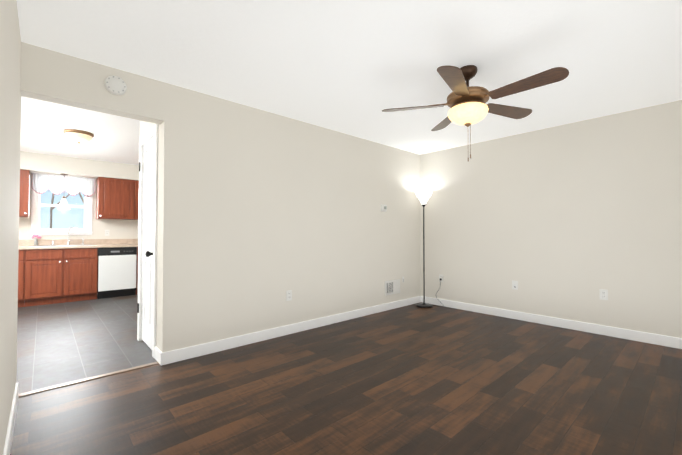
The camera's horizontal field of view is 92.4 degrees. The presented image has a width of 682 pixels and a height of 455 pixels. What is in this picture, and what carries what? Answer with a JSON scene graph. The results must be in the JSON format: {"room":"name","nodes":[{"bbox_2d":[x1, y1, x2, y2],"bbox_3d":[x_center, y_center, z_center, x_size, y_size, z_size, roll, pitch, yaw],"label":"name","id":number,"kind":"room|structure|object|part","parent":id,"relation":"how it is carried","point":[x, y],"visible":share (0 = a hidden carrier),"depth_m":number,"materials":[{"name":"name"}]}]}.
{"room":"empty living room","nodes":[
{"label":"empty living room","id":0,"kind":"room"},
{"bbox_2d":[0,0,20,454],"bbox_3d":[-0.932,-0.085,0.744,0.130,2.400,4.040,1,-1,-42],"label":"wall","id":1,"kind":"structure","parent":0,"point":[10,92],"depth_m":1.60,"materials":[{"name":"beige paint"}]},
{"bbox_2d":[3,383,17,454],"bbox_3d":[-0.892,1.063,0.787,0.014,0.105,3.820,1,-1,-42],"label":"baseboard","id":2,"kind":"structure","parent":1,"relation":"attached to","point":[8,441],"depth_m":1.76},
{"bbox_2d":[19,173,137,293],"bbox_3d":[-4.804,0.002,5.799,4.460,2.400,0.130,1,-1,-42],"label":"wall","id":3,"kind":"structure","parent":0,"point":[122,229],"depth_m":6.01,"materials":[{"name":"beige paint"}]},
{"bbox_2d":[19,169,29,216],"bbox_3d":[-5.300,-0.559,5.049,0.708,0.742,0.318,1,-1,-42],"label":"upper cabinet","id":4,"kind":"object","parent":3,"relation":"attached to","point":[24,200],"depth_m":5.14,"materials":[{"name":"brown wood"}]},
{"bbox_2d":[30,188,92,234],"bbox_3d":[-4.856,-0.402,5.714,0.830,1.035,0.136,1,-1,-42],"label":"kitchen window","id":5,"kind":"structure","parent":3,"relation":"in","point":[36,204],"depth_m":5.64,"materials":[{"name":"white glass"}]},
{"bbox_2d":[31,173,95,196],"bbox_3d":[-4.766,-0.742,5.649,0.861,0.340,0.048,1,-1,-42],"label":"valance","id":6,"kind":"object","parent":3,"relation":"attached to","point":[56,184],"visible":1,"depth_m":5.63,"materials":[{"name":"white fabric"}]},
{"bbox_2d":[19,239,137,244],"bbox_3d":[-4.780,0.240,5.712,4.116,0.102,0.020,1,-1,-42],"label":"backsplash","id":7,"kind":"structure","parent":3,"relation":"attached to","point":[92,241],"depth_m":5.96,"materials":[{"name":"beige tile"}]},
{"bbox_2d":[96,177,138,219],"bbox_3d":[-4.157,-0.541,6.092,0.616,0.742,0.318,1,-1,-42],"label":"upper cabinet","id":8,"kind":"object","parent":3,"relation":"attached to","point":[116,199],"depth_m":5.96,"materials":[{"name":"brown wood"}]},
{"bbox_2d":[20,151,138,180],"bbox_3d":[-4.645,-1.060,5.644,4.200,0.279,0.339,1,-1,-42],"label":"soffit","id":9,"kind":"structure","parent":0,"point":[32,162],"depth_m":5.56,"materials":[{"name":"beige paint"}]},
{"bbox_2d":[58,174,68,208],"bbox_3d":[-4.686,-0.624,5.532,0.148,0.594,0.148,1,-1,-42],"label":"light","id":10,"kind":"object","parent":9,"relation":"hanging from","point":[63,204],"visible":1,"depth_m":5.50,"materials":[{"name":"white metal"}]},
{"bbox_2d":[140,121,159,347],"bbox_3d":[-1.797,-0.043,3.169,0.100,2.400,0.710,1,-1,-42],"label":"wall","id":11,"kind":"structure","parent":0,"point":[146,127],"depth_m":2.91,"materials":[{"name":"beige paint"}]},
{"bbox_2d":[137,137,153,349],"bbox_3d":[-1.892,0.138,3.185,0.109,2.014,0.578,1,-1,-42],"label":"closet door","id":12,"kind":"structure","parent":11,"relation":"in","point":[147,273],"depth_m":3.23,"materials":[{"name":"white wood"}]},
{"bbox_2d":[137,124,157,357],"bbox_3d":[-1.850,0.112,3.212,0.116,2.092,0.694,1,-1,-42],"label":"door frame","id":13,"kind":"structure","parent":11,"relation":"attached to","point":[146,138],"depth_m":3.23,"materials":[{"name":"white wood"}]},
{"bbox_2d":[154,347,161,364],"bbox_3d":[-1.576,1.098,2.823,0.014,0.105,0.219,1,-1,-42],"label":"baseboard","id":14,"kind":"structure","parent":11,"relation":"attached to","point":[157,354],"depth_m":2.82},
{"bbox_2d":[20,42,420,352],"bbox_3d":[-0.475,-0.032,3.805,4.930,2.400,0.130,1,-1,-42],"label":"wall","id":15,"kind":"structure","parent":0,"point":[262,212],"depth_m":3.34,"materials":[{"name":"beige paint"}]},
{"bbox_2d":[104,75,126,94],"bbox_3d":[-1.752,-1.116,2.545,0.148,0.148,0.038,1,-1,-42],"label":"smoke detector","id":16,"kind":"object","parent":15,"relation":"attached to","point":[114,85],"visible":1,"depth_m":2.53,"materials":[{"name":"plastic"}]},
{"bbox_2d":[286,290,291,300],"bbox_3d":[-0.572,0.740,3.608,0.072,0.115,0.009,1,-1,-42],"label":"electrical outlet","id":17,"kind":"object","parent":15,"relation":"attached to","point":[288,295],"visible":1,"depth_m":3.61,"materials":[{"name":"plastic"}]},
{"bbox_2d":[161,296,420,365],"bbox_3d":[-0.107,1.119,4.024,3.804,0.105,0.014,1,-1,-42],"label":"baseboard","id":18,"kind":"structure","parent":15,"relation":"attached to","point":[173,356],"depth_m":3.44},
{"bbox_2d":[381,204,386,211],"bbox_3d":[0.619,-0.297,4.702,0.124,0.104,0.024,1,-1,-42],"label":"thermostat","id":19,"kind":"object","parent":15,"relation":"attached to","point":[383,207],"visible":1,"depth_m":4.69,"materials":[{"name":"plastic"}]},
{"bbox_2d":[385,279,399,295],"bbox_3d":[0.764,0.866,4.820,0.350,0.210,0.016,1,-1,-42],"label":"air vent","id":20,"kind":"object","parent":15,"relation":"in","point":[392,287],"visible":1,"depth_m":4.81,"materials":[{"name":"plastic"}]},
{"bbox_2d":[10,294,681,454],"bbox_3d":[-1.236,1.191,3.416,6.550,0.060,8.430,1,-1,-42],"label":"floor","id":21,"kind":"structure","parent":0,"point":[413,379],"depth_m":2.31,"materials":[{"name":"brown wood"}]},
{"bbox_2d":[18,249,33,306],"bbox_3d":[-5.318,0.750,4.804,1.118,0.872,0.624,1,-1,-42],"label":"base cabinet","id":22,"kind":"object","parent":21,"relation":"on","point":[25,259],"depth_m":4.93,"materials":[{"name":"brown wood"}]},
{"bbox_2d":[24,248,97,306],"bbox_3d":[-4.654,0.760,5.409,0.952,0.872,0.624,1,-1,-42],"label":"base cabinet","id":23,"kind":"object","parent":21,"relation":"on","point":[52,271],"depth_m":5.23,"materials":[{"name":"brown wood"}]},
{"bbox_2d":[19,245,137,248],"bbox_3d":[-4.572,0.303,5.483,4.116,0.040,0.637,1,-1,-42],"label":"countertop","id":24,"kind":"structure","parent":23,"relation":"on","point":[20,246],"depth_m":5.42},
{"bbox_2d":[31,234,40,244],"bbox_3d":[-5.036,0.184,5.405,0.123,0.178,0.077,1,-1,-42],"label":"vase","id":25,"kind":"object","parent":24,"relation":"on","point":[33,242],"depth_m":5.41,"materials":[{"name":"white glass"}]},
{"bbox_2d":[66,227,85,244],"bbox_3d":[-4.623,0.131,5.697,0.244,0.309,0.125,1,-1,-42],"label":"faucet","id":26,"kind":"object","parent":24,"relation":"on","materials":[{"name":"white metal"}]},
{"bbox_2d":[18,361,158,396],"bbox_3d":[-1.879,1.143,2.511,0.880,0.006,0.050,1,-1,-42],"label":"threshold","id":27,"kind":"object","parent":21,"relation":"on","point":[79,381],"depth_m":2.45,"materials":[{"name":"beige wood"}]},
{"bbox_2d":[97,247,137,298],"bbox_3d":[-4.091,0.769,5.922,0.701,0.872,0.624,1,-1,-42],"label":"dishwasher","id":28,"kind":"object","parent":21,"relation":"on","point":[117,268],"depth_m":5.70,"materials":[{"name":"white metal"}]},
{"bbox_2d":[415,190,443,307],"bbox_3d":[1.335,0.308,5.008,0.338,1.760,0.367,1,-1,-42],"label":"floor lamp","id":29,"kind":"object","parent":21,"relation":"on","point":[423,196],"visible":1,"depth_m":5.00,"materials":[{"name":"black metal"}]},
{"bbox_3d":[1.273,-0.469,5.035,0.264,0.204,0.264,1,-1,-42],"label":"lamp shade","id":30,"kind":"part","parent":29,"relation":"part of","materials":[{"name":"white glass"}]},
{"bbox_2d":[16,0,681,164],"bbox_3d":[-1.236,-1.268,3.458,6.550,0.060,8.430,1,-1,-42],"label":"ceiling","id":31,"kind":"structure","parent":0,"point":[355,68],"depth_m":2.39,"materials":[{"name":"paint"}]},
{"bbox_2d":[63,129,93,143],"bbox_3d":[-3.354,-1.154,4.184,0.308,0.141,0.308,1,-1,-42],"label":"light","id":32,"kind":"object","parent":31,"relation":"attached to","point":[78,136],"visible":1,"depth_m":4.10,"materials":[{"name":"white glass"}]},
{"bbox_2d":[382,65,568,160],"bbox_3d":[1.025,-0.888,2.528,1.291,0.731,1.247,1,-1,-42],"label":"ceiling fan","id":33,"kind":"object","parent":31,"relation":"hanging from","point":[466,104],"visible":1,"depth_m":2.45,"materials":[{"name":"brown wood"}]},
{"bbox_3d":[0.996,-1.098,2.573,0.314,0.309,0.314,1,-1,-42],"label":"motor","id":34,"kind":"part","parent":33,"relation":"part of","materials":[{"name":"brown metal"}]},
{"bbox_2d":[420,100,681,337],"bbox_3d":[2.659,-0.030,3.929,0.130,2.400,3.910,1,-1,-42],"label":"wall","id":35,"kind":"structure","parent":0,"point":[567,221],"depth_m":3.83,"materials":[{"name":"beige paint"}]},
{"bbox_2d":[512,280,517,289],"bbox_3d":[2.259,0.736,4.248,0.012,0.115,0.072,1,-1,-42],"label":"jack","id":36,"kind":"object","parent":35,"relation":"attached to","point":[515,285],"visible":1,"depth_m":4.24,"materials":[{"name":"plastic"}]},
{"bbox_2d":[421,296,681,348],"bbox_3d":[2.562,1.117,3.909,0.014,0.105,3.780,1,-1,-42],"label":"baseboard","id":37,"kind":"structure","parent":35,"relation":"attached to","point":[656,339],"depth_m":3.81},
{"bbox_2d":[599,289,607,299],"bbox_3d":[2.873,0.724,3.577,0.009,0.115,0.072,1,-1,-42],"label":"electrical outlet","id":38,"kind":"object","parent":35,"relation":"attached to","point":[603,294],"visible":1,"depth_m":3.58,"materials":[{"name":"plastic"}]},
{"label":"outside","id":39,"kind":"structure","parent":0,"visible":0},
{"bbox_2d":[50,192,83,228],"bbox_3d":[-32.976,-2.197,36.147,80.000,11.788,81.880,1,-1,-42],"label":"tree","id":40,"kind":"object","parent":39,"point":[52,201],"depth_m":19.91,"materials":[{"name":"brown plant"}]}
]}

